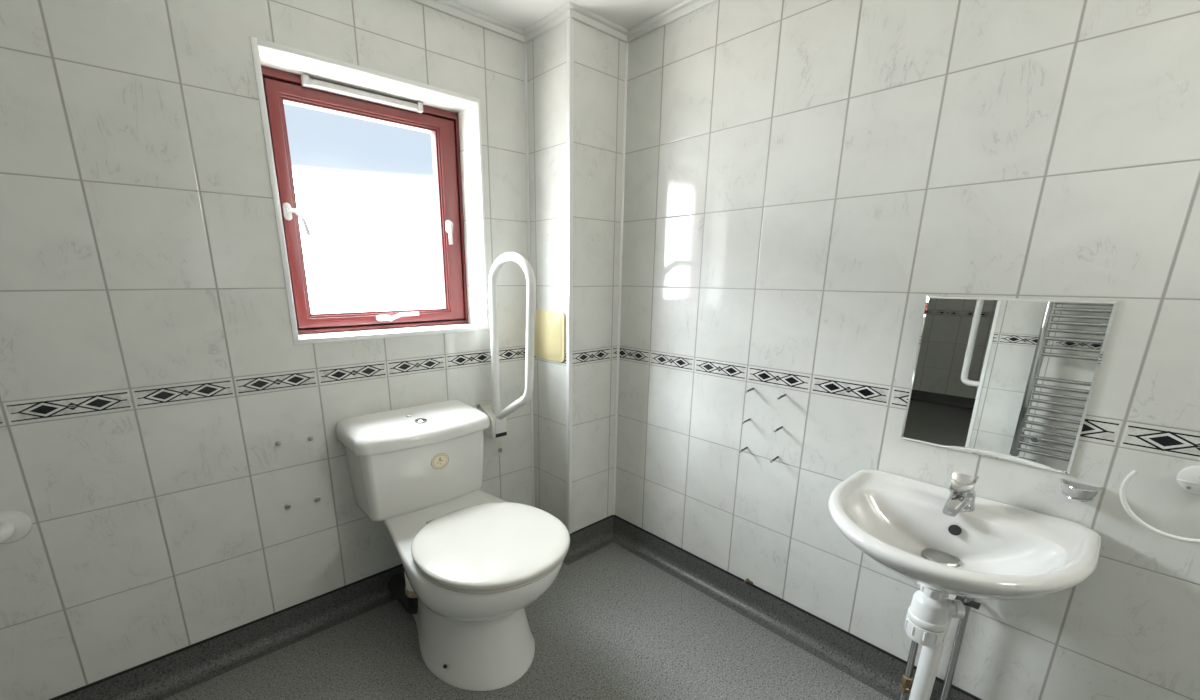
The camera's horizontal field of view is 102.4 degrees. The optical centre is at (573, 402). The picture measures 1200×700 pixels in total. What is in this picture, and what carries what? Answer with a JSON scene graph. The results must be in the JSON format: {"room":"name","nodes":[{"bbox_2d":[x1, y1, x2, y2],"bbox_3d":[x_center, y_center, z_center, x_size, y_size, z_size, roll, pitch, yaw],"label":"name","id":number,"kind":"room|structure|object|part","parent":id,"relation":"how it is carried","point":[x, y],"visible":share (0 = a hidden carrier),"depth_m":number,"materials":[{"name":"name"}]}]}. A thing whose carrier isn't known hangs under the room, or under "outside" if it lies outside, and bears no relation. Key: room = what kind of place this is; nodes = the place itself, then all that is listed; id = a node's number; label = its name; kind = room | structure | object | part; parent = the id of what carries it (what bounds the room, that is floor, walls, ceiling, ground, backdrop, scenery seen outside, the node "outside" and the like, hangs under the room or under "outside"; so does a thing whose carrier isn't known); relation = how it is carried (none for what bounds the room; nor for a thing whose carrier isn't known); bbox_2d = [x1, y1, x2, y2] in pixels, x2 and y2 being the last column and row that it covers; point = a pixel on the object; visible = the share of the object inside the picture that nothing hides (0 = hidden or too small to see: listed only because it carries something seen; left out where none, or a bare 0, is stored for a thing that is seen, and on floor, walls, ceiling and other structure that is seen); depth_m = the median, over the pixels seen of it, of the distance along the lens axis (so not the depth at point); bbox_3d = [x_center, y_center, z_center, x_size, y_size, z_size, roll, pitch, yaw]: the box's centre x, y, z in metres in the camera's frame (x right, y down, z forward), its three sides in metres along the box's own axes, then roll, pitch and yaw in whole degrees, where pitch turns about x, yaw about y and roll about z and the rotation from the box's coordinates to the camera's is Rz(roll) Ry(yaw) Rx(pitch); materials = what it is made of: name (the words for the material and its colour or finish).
{"room":"bathroom","nodes":[
{"label":"bathroom","id":0,"kind":"room"},
{"bbox_2d":[0,0,531,699],"bbox_3d":[-1.607,-0.088,0.941,4.520,2.052,0.160,-12,19,-40],"label":"wall","id":1,"kind":"structure","parent":0,"point":[152,370],"depth_m":1.30,"materials":[{"name":"tile"}]},
{"bbox_2d":[0,510,31,543],"bbox_3d":[-1.544,0.352,0.949,0.642,0.082,0.081,-12,19,-40],"label":"grab rail","id":2,"kind":"object","parent":1,"relation":"attached to","point":[14,525],"visible":1,"depth_m":1.16,"materials":[{"name":"white plastic"}]},
{"bbox_2d":[57,516,613,699],"bbox_3d":[-1.456,0.901,1.016,4.200,0.100,0.310,-12,19,-40],"label":"baseboard","id":3,"kind":"structure","parent":1,"relation":"attached to","point":[161,679],"depth_m":1.57,"materials":[{"name":"grey plastic"}]},
{"bbox_2d":[261,66,468,333],"bbox_3d":[-0.692,-0.658,1.710,0.668,0.787,0.127,-12,19,-40],"label":"window","id":4,"kind":"structure","parent":1,"relation":"in","point":[281,87],"depth_m":1.69,"materials":[{"name":"red wood"}]},
{"bbox_3d":[-0.903,-0.602,1.521,0.022,0.052,0.010,-12,19,-40],"label":"handle","id":5,"kind":"part","parent":4,"relation":"part of","materials":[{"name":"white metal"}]},
{"bbox_3d":[-0.870,-0.571,1.522,0.073,0.091,0.023,-2,15,-7],"label":"lever","id":6,"kind":"part","parent":4,"relation":"part of","materials":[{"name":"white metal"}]},
{"bbox_2d":[301,74,422,112],"bbox_3d":[-0.685,-1.017,1.595,0.385,0.030,0.025,-12,19,-40],"label":"vent","id":7,"kind":"object","parent":4,"relation":"attached to","point":[306,81],"depth_m":1.58,"materials":[{"name":"white plastic"}]},
{"bbox_3d":[-0.702,-0.312,1.779,0.052,0.022,0.010,-12,19,-40],"label":"handle","id":8,"kind":"part","parent":4,"relation":"part of","materials":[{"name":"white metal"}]},
{"bbox_3d":[-0.634,-0.319,1.798,0.114,0.032,0.029,-6,16,-23],"label":"lever","id":9,"kind":"part","parent":4,"relation":"part of","materials":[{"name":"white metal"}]},
{"bbox_3d":[-0.485,-0.685,1.877,0.022,0.048,0.010,-12,19,-40],"label":"handle","id":10,"kind":"part","parent":4,"relation":"part of","materials":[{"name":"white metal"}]},
{"bbox_3d":[-0.474,-0.656,1.866,0.026,0.085,0.031,-12,19,-40],"label":"lever","id":11,"kind":"part","parent":4,"relation":"part of","materials":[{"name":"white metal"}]},
{"bbox_2d":[250,36,488,344],"bbox_3d":[-0.601,-0.630,1.604,0.695,0.820,0.015,-12,19,-40],"label":"trim","id":12,"kind":"structure","parent":1,"relation":"attached to","point":[255,42],"depth_m":1.41,"materials":[{"name":"white plastic"}]},
{"bbox_2d":[258,45,486,336],"bbox_3d":[-0.646,-0.645,1.659,0.676,0.795,0.155,-12,19,-40],"label":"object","id":13,"kind":"structure","parent":1,"relation":"attached to","point":[467,111],"depth_m":1.76,"materials":[{"name":"white plastic"}]},
{"bbox_2d":[294,323,488,344],"bbox_3d":[-0.648,-0.256,1.758,0.693,0.016,0.159,-12,19,-40],"label":"window sill","id":14,"kind":"structure","parent":1,"relation":"attached to","point":[313,338],"depth_m":1.69,"materials":[{"name":"white plastic"}]},
{"bbox_2d":[474,252,535,459],"bbox_3d":[-0.245,-0.135,1.824,0.124,0.828,0.329,-12,19,-40],"label":"rail","id":15,"kind":"object","parent":1,"relation":"attached to","point":[493,445],"visible":0.93,"depth_m":1.83,"materials":[{"name":"white metal"}]},
{"bbox_3d":[-0.353,0.114,2.015,0.124,0.250,0.005,-12,19,-40],"label":"wall plate","id":16,"kind":"part","parent":15,"relation":"part of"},
{"bbox_2d":[524,43,534,506],"bbox_3d":[-0.183,-0.405,2.035,0.014,1.924,0.014,-12,19,-40],"label":"trim","id":17,"kind":"structure","parent":1,"relation":"attached to","point":[525,44],"depth_m":1.92,"materials":[{"name":"white plastic"}]},
{"bbox_2d":[163,543,891,699],"bbox_3d":[-0.703,1.209,0.206,4.520,0.080,2.920,-12,19,-40],"label":"floor","id":18,"kind":"structure","parent":0,"point":[612,624],"depth_m":1.54,"materials":[{"name":"grey plastic"}]},
{"bbox_2d":[336,399,569,690],"bbox_3d":[-0.356,0.444,1.553,0.476,0.722,0.797,-12,19,-40],"label":"toilet","id":19,"kind":"object","parent":18,"relation":"on","point":[472,559],"visible":1,"depth_m":1.48,"materials":[{"name":"white ceramic"}]},
{"bbox_3d":[-0.535,0.077,1.670,0.476,0.074,0.250,-12,19,-40],"label":"cistern lid","id":20,"kind":"part","parent":19,"relation":"part of","materials":[{"name":"white ceramic"}]},
{"bbox_3d":[-0.237,0.402,1.414,0.445,0.022,0.455,-12,19,-40],"label":"lid","id":21,"kind":"part","parent":19,"relation":"part of","materials":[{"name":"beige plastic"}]},
{"bbox_3d":[-0.237,0.420,1.419,0.437,0.013,0.442,-12,19,-40],"label":"seat","id":22,"kind":"part","parent":19,"relation":"part of","materials":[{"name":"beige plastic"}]},
{"bbox_2d":[527,20,574,525],"bbox_3d":[-0.091,-0.347,1.959,0.020,2.052,0.254,-12,19,-40],"label":"wall","id":23,"kind":"structure","parent":0,"point":[546,53],"depth_m":1.87,"materials":[{"name":"tile"}]},
{"bbox_2d":[534,310,564,361],"bbox_3d":[-0.101,-0.273,1.966,0.008,0.200,0.200,-12,19,-40],"label":"wall plate","id":24,"kind":"object","parent":23,"relation":"attached to","point":[549,325],"visible":0.91,"depth_m":1.95,"materials":[{"name":"plastic"}]},
{"bbox_3d":[-0.103,-0.273,1.964,0.002,0.162,0.166,-12,19,-40],"label":"raised panel","id":25,"kind":"part","parent":24,"relation":"part of","materials":[{"name":"plastic"}]},
{"bbox_2d":[566,17,573,533],"bbox_3d":[-0.015,-0.358,1.858,0.017,1.924,0.017,-12,19,-40],"label":"trim","id":26,"kind":"structure","parent":23,"relation":"attached to","point":[570,21],"depth_m":1.82,"materials":[{"name":"white plastic"}]},
{"bbox_2d":[450,0,684,29],"bbox_3d":[-0.694,-0.854,-0.332,4.520,0.080,2.920,-12,19,-40],"label":"ceiling","id":27,"kind":"structure","parent":0,"point":[522,14],"depth_m":1.61,"materials":[{"name":"paint"}]},
{"bbox_2d":[572,20,624,531],"bbox_3d":[0.090,-0.347,1.962,0.258,2.052,0.020,-12,19,-40],"label":"wall","id":28,"kind":"structure","parent":0,"point":[599,57],"depth_m":1.90,"materials":[{"name":"tile"}]},
{"bbox_2d":[411,0,717,42],"bbox_3d":[-0.695,-0.800,-0.318,4.200,0.030,2.600,-12,19,-40],"label":"trim","id":29,"kind":"structure","parent":28,"relation":"attached to","point":[686,7],"depth_m":1.65,"materials":[{"name":"plastic"}]},
{"bbox_2d":[615,0,1199,699],"bbox_3d":[0.995,-0.162,1.269,0.160,2.052,2.760,-12,19,-40],"label":"wall","id":30,"kind":"structure","parent":0,"point":[801,178],"depth_m":1.26,"materials":[{"name":"tile"}]},
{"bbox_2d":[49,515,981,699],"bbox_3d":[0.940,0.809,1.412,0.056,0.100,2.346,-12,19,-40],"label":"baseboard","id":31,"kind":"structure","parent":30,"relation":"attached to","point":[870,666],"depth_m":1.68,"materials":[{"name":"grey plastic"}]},
{"bbox_2d":[613,43,627,514],"bbox_3d":[0.194,-0.401,2.027,0.014,1.924,0.014,-12,19,-40],"label":"trim","id":32,"kind":"structure","parent":30,"relation":"attached to","point":[626,44],"depth_m":1.98,"materials":[{"name":"white plastic"}]},
{"bbox_2d":[742,578,752,584],"bbox_3d":[0.635,0.652,1.753,0.040,0.031,0.014,-3,15,-14],"label":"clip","id":33,"kind":"object","parent":30,"relation":"attached to","point":[746,579],"visible":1,"depth_m":1.75,"materials":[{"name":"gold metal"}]},
{"bbox_2d":[940,596,980,699],"bbox_3d":[1.017,0.638,1.273,0.063,0.499,0.049,-12,19,-40],"label":"supply pipe","id":34,"kind":"object","parent":30,"relation":"attached to","point":[968,602],"visible":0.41,"depth_m":1.26,"materials":[{"name":"metal"}]},
{"bbox_2d":[828,469,1101,599],"bbox_3d":[0.827,0.348,1.101,0.469,0.164,0.483,-12,19,-40],"label":"basin","id":35,"kind":"object","parent":30,"relation":"attached to","point":[997,550],"visible":0.98,"depth_m":1.10,"materials":[{"name":"ceramic"}]},
{"bbox_2d":[899,640,918,699],"bbox_3d":[0.948,0.629,1.327,0.032,0.489,0.023,-12,19,-40],"label":"supply pipe","id":36,"kind":"object","parent":35,"relation":"attached to","point":[907,678],"visible":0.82,"depth_m":1.36,"materials":[{"name":"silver metal"}]},
{"bbox_2d":[905,585,964,699],"bbox_3d":[0.901,0.651,1.235,0.113,0.493,0.087,1,15,1],"label":"trap","id":37,"kind":"object","parent":35,"relation":"attached to","point":[930,613],"visible":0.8,"depth_m":1.19,"materials":[{"name":"white plastic"}]},
{"bbox_2d":[942,471,978,516],"bbox_3d":[0.929,0.222,1.156,0.106,0.085,0.058,-12,19,-40],"label":"mixer tap","id":38,"kind":"object","parent":35,"relation":"on","point":[962,496],"visible":1,"depth_m":1.15,"materials":[{"name":"silver metal"}]},
{"bbox_3d":[0.922,0.242,1.154,0.087,0.048,0.042,-12,19,-40],"label":"spout","id":39,"kind":"part","parent":38,"relation":"part of","materials":[{"name":"silver metal"}]},
{"bbox_3d":[0.941,0.198,1.166,0.058,0.042,0.050,-12,19,-40],"label":"lever","id":40,"kind":"part","parent":38,"relation":"part of","materials":[{"name":"silver metal"}]},
{"bbox_2d":[901,296,1117,473],"bbox_3d":[1.006,-0.055,1.152,0.008,0.380,0.327,-12,19,-40],"label":"mirror","id":41,"kind":"object","parent":30,"relation":"attached to","point":[1007,379],"visible":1,"depth_m":1.13,"materials":[{"name":"silver glass"}]},
{"bbox_2d":[1060,478,1102,501],"bbox_3d":[1.109,0.200,1.058,0.055,0.037,0.067,-12,19,-40],"label":"soap dish","id":42,"kind":"object","parent":30,"relation":"attached to","point":[1072,490],"visible":1,"depth_m":1.05,"materials":[{"name":"silver metal"}]},
{"bbox_2d":[1120,465,1199,542],"bbox_3d":[1.208,0.192,0.948,0.044,0.160,0.176,-12,19,-40],"label":"towel ring","id":43,"kind":"object","parent":30,"relation":"attached to","point":[1188,478],"visible":1,"depth_m":0.96,"materials":[{"name":"white metal"}]},
{"bbox_3d":[1.226,0.154,0.941,0.014,0.060,0.060,-12,19,-40],"label":"wall plate","id":44,"kind":"part","parent":43,"relation":"part of","materials":[{"name":"white plastic"}]},
{"bbox_2d":[905,615,946,647],"bbox_3d":[0.887,0.574,1.215,0.085,0.050,0.086,-12,19,-40],"label":"pipe fitting","id":45,"kind":"object","parent":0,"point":[928,636],"depth_m":1.18,"materials":[{"name":"white plastic"}]}
]}

